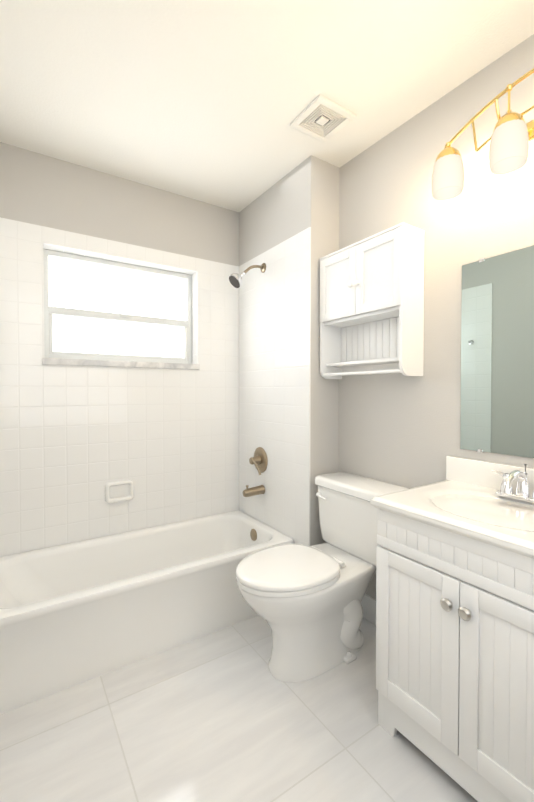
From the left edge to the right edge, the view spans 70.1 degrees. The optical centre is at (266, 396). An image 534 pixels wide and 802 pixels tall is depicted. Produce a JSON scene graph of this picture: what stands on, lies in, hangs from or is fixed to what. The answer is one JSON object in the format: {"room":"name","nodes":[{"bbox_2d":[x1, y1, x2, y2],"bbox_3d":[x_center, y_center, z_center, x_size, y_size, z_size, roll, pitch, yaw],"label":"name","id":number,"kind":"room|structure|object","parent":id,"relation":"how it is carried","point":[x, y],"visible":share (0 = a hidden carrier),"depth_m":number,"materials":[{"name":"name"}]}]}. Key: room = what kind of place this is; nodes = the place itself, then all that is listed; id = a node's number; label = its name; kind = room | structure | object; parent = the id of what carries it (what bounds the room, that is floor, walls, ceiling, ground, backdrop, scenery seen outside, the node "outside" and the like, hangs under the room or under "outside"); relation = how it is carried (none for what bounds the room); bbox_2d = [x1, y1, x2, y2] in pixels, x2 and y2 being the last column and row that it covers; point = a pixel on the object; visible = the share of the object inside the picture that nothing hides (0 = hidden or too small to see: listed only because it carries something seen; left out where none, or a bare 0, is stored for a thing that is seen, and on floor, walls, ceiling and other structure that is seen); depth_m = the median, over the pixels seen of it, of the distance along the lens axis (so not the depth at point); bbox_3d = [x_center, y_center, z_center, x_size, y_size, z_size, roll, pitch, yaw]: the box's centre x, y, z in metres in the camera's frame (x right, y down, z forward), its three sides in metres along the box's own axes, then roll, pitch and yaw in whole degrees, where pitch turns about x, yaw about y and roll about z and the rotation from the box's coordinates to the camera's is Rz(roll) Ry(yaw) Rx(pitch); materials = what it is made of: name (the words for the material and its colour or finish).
{"room":"bathroom","nodes":[
{"label":"bathroom","id":0,"kind":"room"},
{"bbox_2d":[0,142,238,274],"bbox_3d":[-0.903,-1.059,2.378,1.503,0.459,0.292,-1,1,-33],"label":"wall","id":1,"kind":"structure","parent":0,"point":[44,190],"depth_m":2.20,"materials":[{"name":"grey paint"}]},
{"bbox_2d":[43,244,195,274],"bbox_3d":[-0.847,-0.823,2.294,0.886,0.008,0.085,-1,1,-33],"label":"window trim","id":2,"kind":"structure","parent":1,"relation":"attached to","point":[101,256],"depth_m":2.27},
{"bbox_2d":[0,615,477,801],"bbox_3d":[-0.267,1.229,0.660,3.030,0.100,3.920,-1,1,-33],"label":"floor","id":3,"kind":"structure","parent":0,"point":[224,715],"depth_m":1.30,"materials":[{"name":"tile"}]},
{"bbox_2d":[0,510,293,713],"bbox_3d":[-0.639,0.983,2.010,1.483,0.350,0.647,-1,1,-33],"label":"tub","id":4,"kind":"object","parent":3,"relation":"on","point":[75,614],"visible":0.81,"depth_m":1.79,"materials":[{"name":"white ceramic"}]},
{"bbox_2d":[236,472,408,682],"bbox_3d":[0.239,0.793,1.699,0.792,0.751,0.515,-1,1,-33],"label":"toilet","id":5,"kind":"object","parent":3,"relation":"on","point":[303,601],"visible":0.77,"depth_m":1.62,"materials":[{"name":"white ceramic"}]},
{"bbox_2d":[370,456,533,801],"bbox_3d":[0.734,0.701,1.211,0.498,0.939,0.634,-1,1,-33],"label":"bathroom vanity","id":6,"kind":"object","parent":3,"relation":"on","point":[455,619],"visible":1,"depth_m":1.12,"materials":[{"name":"white wood"}]},
{"bbox_2d":[492,464,533,503],"bbox_3d":[0.833,0.290,1.270,0.152,0.120,0.203,-1,1,-33],"label":"faucet","id":7,"kind":"object","parent":6,"relation":"on","point":[506,495],"depth_m":1.29,"materials":[{"name":"silver metal"}]},
{"bbox_2d":[0,0,533,211],"bbox_3d":[-0.267,-1.310,0.619,3.030,0.100,3.920,-1,1,-33],"label":"ceiling","id":8,"kind":"structure","parent":0,"point":[208,101],"depth_m":1.51,"materials":[{"name":"white paint"}]},
{"bbox_2d":[290,95,355,142],"bbox_3d":[0.255,-1.271,1.750,0.215,0.014,0.215,-1,1,-33],"label":"fan","id":9,"kind":"object","parent":8,"relation":"attached to","point":[321,118],"visible":1,"depth_m":1.74,"materials":[{"name":"white plastic"}]},
{"bbox_2d":[239,155,338,545],"bbox_3d":[0.025,-0.071,2.540,0.207,2.440,1.070,-1,1,-33],"label":"wall","id":10,"kind":"structure","parent":0,"point":[302,196],"depth_m":2.10,"materials":[{"name":"grey paint"}]},
{"bbox_2d":[239,227,310,545],"bbox_3d":[0.018,0.122,2.359,0.008,2.060,0.770,-1,1,-33],"label":"wall tile","id":11,"kind":"structure","parent":10,"relation":"attached to","point":[275,360],"depth_m":2.27,"materials":[{"name":"white tile"}]},
{"bbox_2d":[229,263,265,287],"bbox_3d":[-0.121,-0.750,2.332,0.239,0.182,0.092,-1,1,-33],"label":"shower head","id":12,"kind":"object","parent":11,"relation":"attached to","point":[235,280],"visible":1,"depth_m":2.29},
{"bbox_2d":[243,485,264,496],"bbox_3d":[-0.085,0.584,2.388,0.144,0.073,0.060,-1,1,-33],"label":"spout","id":13,"kind":"object","parent":11,"relation":"attached to","point":[252,491],"visible":1,"depth_m":2.37,"materials":[{"name":"brown metal"}]},
{"bbox_2d":[249,447,267,474],"bbox_3d":[-0.070,0.404,2.420,0.076,0.164,0.174,-1,1,-33],"label":"valve","id":14,"kind":"object","parent":11,"relation":"attached to","point":[259,460],"visible":1,"depth_m":2.40,"materials":[{"name":"brown metal"}]},
{"bbox_2d":[339,34,533,599],"bbox_3d":[0.947,-0.053,1.442,0.120,2.440,3.920,-1,1,-33],"label":"wall","id":15,"kind":"structure","parent":0,"point":[400,429],"depth_m":1.66,"materials":[{"name":"grey paint"}]},
{"bbox_2d":[361,594,375,624],"bbox_3d":[0.580,1.097,1.889,0.018,0.125,0.660,-1,1,-33],"label":"baseboard","id":16,"kind":"structure","parent":15,"relation":"attached to","point":[368,603],"depth_m":1.94,"materials":[{"name":"white wood"}]},
{"bbox_2d":[320,222,424,378],"bbox_3d":[0.481,-0.419,1.865,0.181,0.647,0.527,-1,1,-33],"label":"wall cabinet","id":17,"kind":"object","parent":15,"relation":"attached to","point":[372,304],"visible":0.98,"depth_m":1.80,"materials":[{"name":"white wood"}]},
{"bbox_2d":[432,68,533,199],"bbox_3d":[0.904,-0.914,1.209,0.191,0.273,0.762,-1,1,-33],"label":"sconce","id":18,"kind":"object","parent":15,"relation":"attached to","point":[511,137],"visible":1,"depth_m":1.32,"materials":[{"name":"white glass"}]},
{"bbox_2d":[460,245,533,457],"bbox_3d":[0.959,-0.158,1.304,0.008,0.759,0.600,-1,1,-33],"label":"mirror","id":19,"kind":"object","parent":15,"relation":"attached to","point":[497,359],"visible":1,"depth_m":1.43,"materials":[{"name":"clear glass"}]},
{"bbox_3d":[-0.903,0.487,2.402,1.503,1.329,0.292,-1,1,-33],"label":"wall","id":20,"kind":"structure","parent":0,"visible":0},
{"bbox_2d":[44,249,191,363],"bbox_3d":[-0.881,-0.516,2.350,0.870,0.607,0.062,-1,1,-33],"label":"window","id":21,"kind":"structure","parent":20,"relation":"in","point":[98,309],"depth_m":2.32,"materials":[{"name":"white glass"}]},
{"bbox_2d":[0,217,238,556],"bbox_3d":[-0.824,-0.041,2.267,1.495,1.730,0.008,-1,1,-33],"label":"wall tile","id":22,"kind":"structure","parent":20,"relation":"attached to","point":[74,440],"depth_m":2.19,"materials":[{"name":"white tile"}]},
{"bbox_2d":[105,480,133,502],"bbox_3d":[-0.859,0.554,2.225,0.160,0.120,0.038,-1,1,-33],"label":"soap dish","id":23,"kind":"object","parent":22,"relation":"attached to","point":[118,491],"visible":1,"depth_m":2.23,"materials":[{"name":"white ceramic"}]},
{"bbox_2d":[42,358,199,369],"bbox_3d":[-0.841,-0.194,2.295,0.894,0.035,0.107,-1,1,-33],"label":"sill","id":24,"kind":"structure","parent":20,"relation":"on","point":[74,362],"depth_m":2.21,"materials":[{"name":"white stone"}]},
{"bbox_3d":[-1.402,-0.498,2.056,0.306,0.652,0.292,-1,1,-33],"label":"wall","id":25,"kind":"structure","parent":0,"visible":0},
{"bbox_2d":[192,272,196,363],"bbox_3d":[-0.847,-0.515,2.299,0.886,0.607,0.085,-1,1,-33],"label":"wall tiles","id":26,"kind":"structure","parent":25,"relation":"attached to","point":[194,318],"depth_m":2.54,"materials":[{"name":"white tile"}]}
]}

